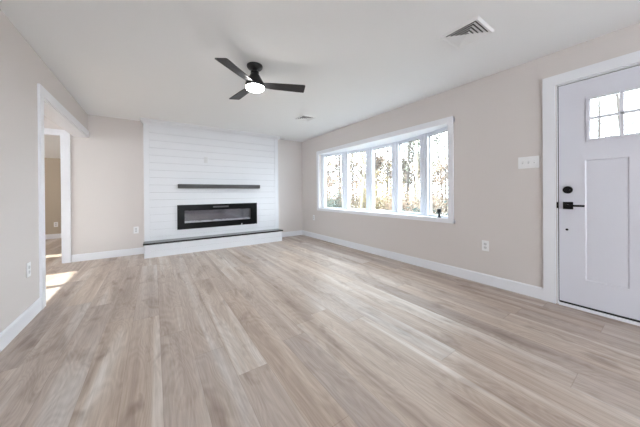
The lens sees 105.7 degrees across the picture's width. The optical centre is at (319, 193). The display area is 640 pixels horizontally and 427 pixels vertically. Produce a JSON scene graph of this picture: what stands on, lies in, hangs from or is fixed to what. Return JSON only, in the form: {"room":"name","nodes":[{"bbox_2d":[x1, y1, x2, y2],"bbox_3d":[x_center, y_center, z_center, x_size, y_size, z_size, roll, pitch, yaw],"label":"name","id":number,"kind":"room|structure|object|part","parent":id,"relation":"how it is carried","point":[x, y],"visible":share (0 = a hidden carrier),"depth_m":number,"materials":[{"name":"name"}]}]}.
{"room":"living room","nodes":[
{"label":"living room","id":0,"kind":"room"},
{"bbox_2d":[0,9,87,332],"bbox_3d":[-1.021,-0.116,-0.195,0.160,2.350,9.832,-1,0,-34],"label":"wall","id":1,"kind":"structure","parent":0,"point":[22,68],"depth_m":1.91,"materials":[{"name":"beige paint"}]},
{"bbox_2d":[0,297,41,351],"bbox_3d":[-0.361,0.998,-0.987,0.014,0.115,7.785,-1,0,-34],"label":"baseboard","id":2,"kind":"structure","parent":1,"relation":"attached to","point":[10,332],"depth_m":1.86,"materials":[{"name":"white wood"}]},
{"bbox_2d":[26,262,30,277],"bbox_3d":[-2.434,0.634,2.028,0.008,0.118,0.072,-1,0,-34],"label":"wall outlet","id":3,"kind":"object","parent":1,"relation":"attached to","point":[28,265],"visible":1,"depth_m":2.02,"materials":[{"name":"white plastic"}]},
{"bbox_2d":[37,83,88,309],"bbox_3d":[-3.220,0.030,3.017,0.196,2.075,2.047,-1,0,-34],"label":"trim","id":4,"kind":"structure","parent":1,"relation":"attached to","point":[48,106],"depth_m":2.28,"materials":[{"name":"white wood"}]},
{"bbox_2d":[44,158,60,234],"bbox_3d":[-6.423,-0.015,5.994,4.180,2.200,0.180,-1,0,-34],"label":"wall","id":5,"kind":"structure","parent":0,"point":[52,165],"depth_m":5.86,"materials":[{"name":"beige paint"}]},
{"bbox_2d":[45,233,60,238],"bbox_3d":[-6.438,1.028,5.863,3.990,0.115,0.014,-1,0,-34],"label":"baseboard","id":6,"kind":"structure","parent":5,"relation":"attached to","point":[47,236],"depth_m":5.85,"materials":[{"name":"white wood"}]},
{"bbox_2d":[44,135,60,158],"bbox_3d":[-5.649,-1.153,4.689,4.360,0.630,3.213,-1,0,-34],"label":"ceiling","id":7,"kind":"structure","parent":0,"point":[51,143],"depth_m":5.21,"materials":[{"name":"white paint"}]},
{"bbox_2d":[44,114,302,261],"bbox_3d":[-3.417,-0.135,4.196,7.109,2.400,0.120,-1,0,-34],"label":"wall","id":8,"kind":"structure","parent":0,"point":[107,166],"depth_m":4.09,"materials":[{"name":"beige paint"}]},
{"bbox_2d":[44,128,70,262],"bbox_3d":[-4.341,0.046,3.551,1.002,2.057,0.138,-1,0,-34],"label":"trim","id":9,"kind":"structure","parent":8,"relation":"attached to","point":[64,136],"depth_m":3.75,"materials":[{"name":"white wood"}]},
{"bbox_2d":[72,247,143,261],"bbox_3d":[-3.502,1.009,4.053,0.923,0.115,0.014,-1,0,-34],"label":"baseboard","id":10,"kind":"structure","parent":8,"relation":"attached to","point":[133,251],"depth_m":4.02,"materials":[{"name":"white wood"}]},
{"bbox_2d":[133,227,138,233],"bbox_3d":[-3.223,0.634,4.248,0.072,0.118,0.008,-1,0,-34],"label":"wall outlet","id":11,"kind":"object","parent":8,"relation":"attached to","point":[135,229],"visible":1,"depth_m":4.24,"materials":[{"name":"white plastic"}]},
{"bbox_2d":[282,230,301,236],"bbox_3d":[-0.753,0.982,5.936,0.738,0.115,0.014,-1,0,-34],"label":"baseboard","id":12,"kind":"structure","parent":8,"relation":"attached to","point":[291,233],"depth_m":5.97,"materials":[{"name":"white wood"}]},
{"bbox_2d":[140,118,280,241],"bbox_3d":[-2.029,-0.123,4.920,2.593,2.350,0.254,-1,0,-34],"label":"wall","id":13,"kind":"structure","parent":0,"point":[174,152],"depth_m":4.67,"materials":[{"name":"white paint"}]},
{"bbox_3d":[-2.038,-1.262,4.917,2.593,0.070,0.254,-1,0,-34],"label":"crown moulding","id":14,"kind":"part","parent":13,"relation":"part of","materials":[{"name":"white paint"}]},
{"bbox_2d":[177,203,256,229],"bbox_3d":[-2.027,0.425,4.902,1.493,0.451,0.164,-1,0,-34],"label":"electric fireplace","id":15,"kind":"object","parent":13,"relation":"in","point":[200,215],"visible":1,"depth_m":4.85,"materials":[{"name":"black glass"}]},
{"bbox_2d":[178,184,259,188],"bbox_3d":[-1.940,-0.145,4.807,1.511,0.074,0.140,-1,0,-34],"label":"mantel shelf","id":16,"kind":"object","parent":13,"relation":"attached to","point":[179,185],"visible":1,"depth_m":4.70,"materials":[{"name":"grey wood"}]},
{"bbox_2d":[0,235,639,426],"bbox_3d":[-1.477,1.118,1.401,7.489,0.120,13.345,-1,0,-34],"label":"floor","id":17,"kind":"structure","parent":0,"point":[299,330],"depth_m":1.62,"materials":[{"name":"brown wood"}]},
{"bbox_2d":[143,229,282,258],"bbox_3d":[-1.920,0.930,4.759,2.504,0.244,0.258,-1,0,-34],"label":"hearth","id":18,"kind":"object","parent":17,"relation":"on","point":[159,248],"visible":1,"depth_m":4.52,"materials":[{"name":"white paint"}]},
{"bbox_2d":[0,0,639,141],"bbox_3d":[-0.588,-1.371,0.068,7.489,0.150,10.132,-1,0,-34],"label":"ceiling","id":19,"kind":"structure","parent":0,"point":[356,61],"depth_m":2.18,"materials":[{"name":"white paint"}]},
{"bbox_2d":[215,58,304,99],"bbox_3d":[-0.680,-1.178,2.545,0.928,0.246,0.873,-1,0,-34],"label":"ceiling fan","id":20,"kind":"object","parent":19,"relation":"hanging from","point":[254,83],"visible":1,"depth_m":2.43,"materials":[{"name":"black metal"}]},
{"bbox_3d":[-0.749,-1.108,2.181,0.127,0.030,0.425,0,0,18],"label":"blade","id":21,"kind":"part","parent":20,"relation":"part of","materials":[{"name":"black wood"}]},
{"bbox_3d":[-0.864,-1.108,2.683,0.127,0.030,0.425,-1,0,-42],"label":"blade","id":22,"kind":"part","parent":20,"relation":"part of","materials":[{"name":"black wood"}]},
{"bbox_3d":[-0.371,-1.112,2.531,0.425,0.030,0.127,0,0,-12],"label":"blade","id":23,"kind":"part","parent":20,"relation":"part of","materials":[{"name":"black wood"}]},
{"bbox_2d":[295,115,315,121],"bbox_3d":[-0.251,-1.302,4.178,0.264,0.016,0.264,-1,0,-34],"label":"ceiling vent","id":24,"kind":"object","parent":19,"relation":"in","point":[307,118],"visible":1,"depth_m":4.17,"materials":[{"name":"white metal"}]},
{"bbox_2d":[440,16,494,48],"bbox_3d":[1.204,-1.307,1.990,0.292,0.016,0.292,-1,0,-34],"label":"ceiling vent","id":25,"kind":"object","parent":19,"relation":"in","point":[476,28],"visible":1,"depth_m":1.97,"materials":[{"name":"white metal"}]},
{"bbox_2d":[302,23,639,302],"bbox_3d":[2.428,-0.150,2.132,0.200,2.350,10.132,-1,0,-34],"label":"wall","id":26,"kind":"structure","parent":0,"point":[498,116],"depth_m":2.76,"materials":[{"name":"beige paint"}]},
{"bbox_2d":[316,116,455,223],"bbox_3d":[1.003,-0.300,4.428,0.483,1.349,3.120,-1,0,-34],"label":"window","id":27,"kind":"structure","parent":26,"relation":"in","point":[422,132],"depth_m":4.16,"materials":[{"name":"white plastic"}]},
{"bbox_3d":[0.303,-0.283,5.398,0.618,1.230,0.075,0,0,36],"label":"sash","id":28,"kind":"part","parent":27,"relation":"part of","materials":[{"name":"white plastic"}]},
{"bbox_3d":[0.773,-0.285,4.988,0.075,1.230,0.620,-1,0,-44],"label":"sash","id":29,"kind":"part","parent":27,"relation":"part of","materials":[{"name":"white plastic"}]},
{"bbox_3d":[1.168,-0.287,4.505,0.075,1.230,0.621,-1,0,-34],"label":"sash","id":30,"kind":"part","parent":27,"relation":"part of","materials":[{"name":"white plastic"}]},
{"bbox_3d":[1.032,0.349,4.410,0.465,0.040,3.030,-1,0,-34],"label":"sill","id":31,"kind":"part","parent":27,"relation":"part of","materials":[{"name":"white plastic"}]},
{"bbox_3d":[1.476,-0.288,3.961,0.075,1.230,0.620,-1,0,-25],"label":"sash","id":32,"kind":"part","parent":27,"relation":"part of","materials":[{"name":"white plastic"}]},
{"bbox_3d":[1.688,-0.288,3.375,0.075,1.230,0.618,-1,0,-15],"label":"sash","id":33,"kind":"part","parent":27,"relation":"part of","materials":[{"name":"white plastic"}]},
{"bbox_2d":[302,230,543,299],"bbox_3d":[0.862,0.974,4.243,0.014,0.115,4.606,-1,0,-34],"label":"baseboard","id":34,"kind":"structure","parent":26,"relation":"attached to","point":[537,292],"depth_m":3.10,"materials":[{"name":"white wood"}]},
{"bbox_2d":[482,240,488,250],"bbox_3d":[1.880,0.590,2.757,0.008,0.118,0.072,-1,0,-34],"label":"wall outlet","id":35,"kind":"object","parent":26,"relation":"attached to","point":[485,244],"visible":1,"depth_m":2.75,"materials":[{"name":"white plastic"}]},
{"bbox_2d":[518,156,538,168],"bbox_3d":[2.087,-0.316,2.431,0.020,0.118,0.166,-1,0,-34],"label":"light switch","id":36,"kind":"object","parent":26,"relation":"attached to","point":[531,161],"visible":1,"depth_m":2.43,"materials":[{"name":"white plastic"}]},
{"bbox_2d":[542,50,639,325],"bbox_3d":[2.543,-0.040,1.925,0.246,2.128,1.124,-1,0,-34],"label":"door","id":37,"kind":"structure","parent":26,"relation":"in","point":[598,179],"depth_m":2.10,"materials":[{"name":"white paint"}]},
{"bbox_3d":[2.265,0.106,2.167,0.058,0.066,0.143,-1,0,-34],"label":"lever","id":38,"kind":"part","parent":37,"relation":"part of","materials":[{"name":"black metal"}]},
{"bbox_3d":[2.493,-0.652,1.884,0.029,0.395,0.576,-1,0,-34],"label":"lite frame","id":39,"kind":"part","parent":37,"relation":"part of","materials":[{"name":"white paint"}]},
{"label":"outside","id":40,"kind":"structure","parent":0,"visible":0},
{"bbox_2d":[332,198,447,214],"bbox_3d":[17.637,1.266,33.297,60.000,0.083,75.000,-1,0,-34],"label":"ground","id":41,"kind":"structure","parent":40,"point":[357,198],"depth_m":29.08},
{"bbox_2d":[326,155,341,190],"bbox_3d":[1.413,-5.020,19.397,4.460,13.009,4.262,0,0,27],"label":"bare tree","id":42,"kind":"object","parent":41,"relation":"on","point":[339,157],"visible":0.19,"depth_m":18.92,"materials":[{"name":"grey plant"}]},
{"bbox_2d":[327,189,341,207],"bbox_3d":[0.154,0.644,7.608,1.252,1.732,1.351,0,0,-12],"label":"shrub","id":43,"kind":"object","parent":41,"relation":"on","point":[336,201],"visible":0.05,"depth_m":7.43,"materials":[{"name":"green plant"}]},
{"bbox_2d":[327,191,341,207],"bbox_3d":[0.509,0.690,7.357,1.305,1.638,1.179,0,0,0],"label":"shrub","id":44,"kind":"object","parent":41,"relation":"on","point":[328,202],"visible":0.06,"depth_m":7.18,"materials":[{"name":"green plant"}]},
{"bbox_2d":[328,156,340,191],"bbox_3d":[1.550,-6.003,41.037,6.233,14.860,6.461,0,0,35],"label":"tree","id":45,"kind":"object","parent":41,"relation":"on","point":[329,156],"visible":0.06,"depth_m":41.13,"materials":[{"name":"grey plant"}]},
{"bbox_2d":[326,155,352,196],"bbox_3d":[0.036,-5.458,26.381,4.830,13.882,8.308,-1,0,-38],"label":"bare tree","id":46,"kind":"object","parent":41,"relation":"on","point":[327,165],"visible":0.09,"depth_m":26.05,"materials":[{"name":"grey plant"}]},
{"bbox_2d":[326,174,353,207],"bbox_3d":[0.558,0.100,15.076,3.569,2.774,3.166,-1,0,-34],"label":"thicket","id":47,"kind":"object","parent":41,"relation":"on","point":[329,185],"visible":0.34,"depth_m":14.97,"materials":[{"name":"grey plant"}]},
{"bbox_2d":[329,156,350,184],"bbox_3d":[2.906,-6.330,43.056,6.281,15.489,6.934,0,0,37],"label":"tree","id":48,"kind":"object","parent":41,"relation":"on","point":[331,156],"visible":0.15,"depth_m":42.38,"materials":[{"name":"grey plant"}]},
{"bbox_2d":[327,177,365,207],"bbox_3d":[2.128,0.052,16.892,4.254,2.835,3.944,-1,0,-34],"label":"thicket","id":49,"kind":"object","parent":41,"relation":"on","point":[356,195],"visible":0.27,"depth_m":16.33,"materials":[{"name":"grey plant"}]},
{"bbox_2d":[333,153,360,196],"bbox_3d":[3.422,-5.109,30.150,6.702,13.111,4.551,0,0,27],"label":"bare tree","id":50,"kind":"object","parent":41,"relation":"on","point":[356,153],"visible":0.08,"depth_m":29.85,"materials":[{"name":"grey plant"}]},
{"bbox_2d":[330,152,365,208],"bbox_3d":[2.476,-5.325,14.822,5.831,13.642,4.988,-1,0,-16],"label":"bare tree","id":51,"kind":"object","parent":41,"relation":"on","point":[363,153],"visible":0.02,"depth_m":14.61,"materials":[{"name":"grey plant"}]},
{"bbox_2d":[341,176,365,207],"bbox_3d":[2.999,-0.100,19.743,3.264,3.109,4.353,0,0,5],"label":"thicket","id":52,"kind":"object","parent":41,"relation":"on","point":[361,176],"visible":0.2,"depth_m":19.72,"materials":[{"name":"grey plant"}]},
{"bbox_2d":[341,154,365,198],"bbox_3d":[6.945,-6.062,47.015,6.233,14.860,6.461,0,0,32],"label":"tree","id":53,"kind":"object","parent":41,"relation":"on","point":[356,155],"visible":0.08,"depth_m":46.55,"materials":[{"name":"beige plant"}]},
{"bbox_2d":[350,154,365,193],"bbox_3d":[4.945,-5.223,34.581,5.188,13.278,6.418,0,0,33],"label":"tree","id":54,"kind":"object","parent":41,"relation":"on","point":[357,163],"visible":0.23,"depth_m":34.70,"materials":[{"name":"beige plant"}]},
{"bbox_2d":[351,149,386,187],"bbox_3d":[7.420,-6.347,36.267,6.934,15.489,6.281,0,0,11],"label":"tree","id":55,"kind":"object","parent":41,"relation":"on","point":[377,149],"visible":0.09,"depth_m":35.25,"materials":[{"name":"beige plant"}]},
{"bbox_2d":[350,178,391,208],"bbox_3d":[3.544,0.145,15.705,3.331,2.633,3.876,-1,0,-34],"label":"thicket","id":56,"kind":"object","parent":41,"relation":"on","point":[378,192],"visible":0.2,"depth_m":15.33,"materials":[{"name":"grey plant"}]},
{"bbox_2d":[355,150,388,190],"bbox_3d":[8.318,-5.256,36.709,5.188,13.278,6.418,0,0,-12],"label":"tree","id":57,"kind":"object","parent":41,"relation":"on","point":[380,164],"visible":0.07,"depth_m":36.18,"materials":[{"name":"beige plant"}]},
{"bbox_2d":[350,147,407,208],"bbox_3d":[2.663,-4.621,16.631,5.046,12.218,5.288,-1,0,-30],"label":"bare tree","id":58,"kind":"object","parent":41,"relation":"on","point":[364,207],"visible":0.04,"depth_m":16.70,"materials":[{"name":"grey plant"}]},
{"bbox_2d":[357,145,410,206],"bbox_3d":[6.004,-4.826,19.456,5.006,12.556,5.338,-1,0,-41],"label":"bare tree","id":59,"kind":"object","parent":41,"relation":"on","point":[387,169],"visible":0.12,"depth_m":19.31,"materials":[{"name":"grey plant"}]},
{"bbox_2d":[377,150,391,193],"bbox_3d":[10.981,-6.081,42.043,6.461,14.860,6.233,-1,0,-33],"label":"tree","id":60,"kind":"object","parent":41,"relation":"on","point":[381,150],"visible":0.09,"depth_m":41.73,"materials":[{"name":"beige plant"}]},
{"bbox_2d":[360,181,411,209],"bbox_3d":[3.994,0.350,14.574,3.379,2.221,3.388,0,0,-10],"label":"thicket","id":61,"kind":"object","parent":41,"relation":"on","point":[377,187],"visible":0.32,"depth_m":14.12,"materials":[{"name":"grey plant"}]},
{"bbox_2d":[375,147,406,207],"bbox_3d":[5.251,-6.086,23.977,6.460,15.067,7.049,0,0,9],"label":"bare tree","id":62,"kind":"object","parent":41,"relation":"on","point":[390,167],"visible":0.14,"depth_m":23.30,"materials":[{"name":"grey plant"}]},
{"bbox_2d":[376,145,411,186],"bbox_3d":[8.805,-5.835,28.976,5.839,14.473,6.273,0,0,22],"label":"bare tree","id":63,"kind":"object","parent":41,"relation":"on","point":[403,145],"visible":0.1,"depth_m":28.92,"materials":[{"name":"grey plant"}]},
{"bbox_2d":[376,148,413,192],"bbox_3d":[9.248,-6.355,33.703,6.934,15.489,6.281,0,0,5],"label":"tree","id":64,"kind":"object","parent":41,"relation":"on","point":[377,160],"visible":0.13,"depth_m":33.47,"materials":[{"name":"beige plant"}]},
{"bbox_2d":[375,182,419,211],"bbox_3d":[4.426,0.343,13.042,3.160,2.238,3.391,0,0,43],"label":"thicket","id":65,"kind":"object","parent":41,"relation":"on","point":[403,182],"visible":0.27,"depth_m":13.22,"materials":[{"name":"grey plant"}]},
{"bbox_2d":[351,137,447,176],"bbox_3d":[7.437,-2.564,28.436,25.843,8.050,0.272,0,0,24],"label":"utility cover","id":66,"kind":"object","parent":41,"relation":"on","point":[447,137],"visible":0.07,"depth_m":27.48,"materials":[{"name":"grey plant"}]},
{"bbox_2d":[385,142,419,201],"bbox_3d":[11.321,-5.270,33.040,5.188,13.278,6.418,0,0,31],"label":"tree","id":67,"kind":"object","parent":41,"relation":"on","point":[403,158],"visible":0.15,"depth_m":32.66,"materials":[{"name":"beige plant"}]},
{"bbox_2d":[380,186,441,213],"bbox_3d":[3.930,0.564,10.453,2.506,1.820,2.638,0,0,36],"label":"thicket","id":68,"kind":"object","parent":41,"relation":"on","point":[404,206],"visible":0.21,"depth_m":10.32,"materials":[{"name":"grey plant"}]},
{"bbox_2d":[391,143,440,186],"bbox_3d":[8.854,-5.074,22.403,4.259,12.997,5.187,0,0,0],"label":"bare tree","id":69,"kind":"object","parent":41,"relation":"on","point":[407,143],"visible":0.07,"depth_m":22.17,"materials":[{"name":"grey plant"}]},
{"bbox_2d":[401,146,433,199],"bbox_3d":[14.379,-6.409,38.432,6.934,15.489,6.281,0,0,27],"label":"tree","id":70,"kind":"object","parent":41,"relation":"on","point":[410,146],"visible":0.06,"depth_m":38.16,"materials":[{"name":"beige plant"}]},
{"bbox_2d":[391,135,447,204],"bbox_3d":[5.348,-4.317,14.426,4.258,11.575,4.755,0,0,40],"label":"bare tree","id":71,"kind":"object","parent":41,"relation":"on","point":[435,140],"visible":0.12,"depth_m":13.96,"materials":[{"name":"grey plant"}]},
{"bbox_2d":[401,140,447,210],"bbox_3d":[4.880,-3.565,11.807,3.834,10.088,4.155,0,0,-12],"label":"bare tree","id":72,"kind":"object","parent":41,"relation":"on","point":[417,184],"visible":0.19,"depth_m":11.03,"materials":[{"name":"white plant"}]},
{"bbox_2d":[403,132,447,212],"bbox_3d":[6.751,-3.719,15.288,3.468,10.359,5.177,-1,0,-31],"label":"bare tree","id":73,"kind":"object","parent":41,"relation":"on","point":[412,166],"visible":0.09,"depth_m":14.91,"materials":[{"name":"grey plant"}]},
{"bbox_2d":[403,204,447,214],"bbox_3d":[2.369,0.823,5.193,1.138,1.352,1.078,0,0,28],"label":"shrub","id":74,"kind":"object","parent":41,"relation":"on","point":[415,208],"visible":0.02,"depth_m":5.34,"materials":[{"name":"grey plant"}]},
{"bbox_2d":[405,135,447,189],"bbox_3d":[14.549,-4.938,32.762,4.603,12.575,6.006,-1,0,-20],"label":"tree","id":75,"kind":"object","parent":41,"relation":"on","point":[438,177],"visible":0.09,"depth_m":32.42,"materials":[{"name":"beige plant"}]},
{"bbox_2d":[412,179,447,215],"bbox_3d":[6.499,0.201,13.559,2.686,2.487,3.203,-1,0,-34],"label":"thicket","id":76,"kind":"object","parent":41,"relation":"on","point":[434,192],"visible":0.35,"depth_m":13.22,"materials":[{"name":"grey plant"}]},
{"bbox_2d":[419,132,447,207],"bbox_3d":[9.585,-3.186,18.744,5.007,9.217,3.385,0,0,22],"label":"bare tree","id":77,"kind":"object","parent":41,"relation":"on","point":[446,172],"visible":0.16,"depth_m":18.73,"materials":[{"name":"grey plant"}]},
{"bbox_2d":[431,136,446,201],"bbox_3d":[18.097,-6.436,37.423,6.934,15.489,6.281,0,0,41],"label":"tree","id":78,"kind":"object","parent":41,"relation":"on","point":[441,171],"visible":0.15,"depth_m":37.32,"materials":[{"name":"beige plant"}]},
{"bbox_2d":[432,134,447,188],"bbox_3d":[19.511,-4.984,35.068,4.603,12.575,6.006,-1,0,-24],"label":"tree","id":79,"kind":"object","parent":41,"relation":"on","point":[443,134],"visible":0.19,"depth_m":36.30,"materials":[{"name":"beige plant"}]},
{"bbox_2d":[432,185,447,213],"bbox_3d":[7.742,0.271,14.890,3.353,2.319,3.429,-1,0,-34],"label":"thicket","id":80,"kind":"object","parent":41,"relation":"on","point":[445,185],"visible":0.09,"depth_m":15.00,"materials":[{"name":"grey plant"}]},
{"bbox_2d":[432,133,447,197],"bbox_3d":[21.377,-6.171,44.713,6.233,14.860,6.461,0,0,24],"label":"tree","id":81,"kind":"object","parent":41,"relation":"on","point":[445,133],"visible":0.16,"depth_m":44.22,"materials":[{"name":"beige plant"}]},
{"bbox_2d":[591,92,639,136],"bbox_3d":[9.668,-2.649,8.087,3.271,8.206,3.501,0,0,44],"label":"bare tree","id":82,"kind":"object","parent":41,"relation":"on","point":[617,103],"visible":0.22,"depth_m":7.96,"materials":[{"name":"grey plant"}]},
{"bbox_2d":[591,90,639,137],"bbox_3d":[12.121,-2.620,10.356,2.752,8.096,3.111,-1,0,-34],"label":"bare tree","id":83,"kind":"object","parent":41,"relation":"on","point":[607,109],"visible":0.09,"depth_m":10.26,"materials":[{"name":"grey plant"}]}
]}

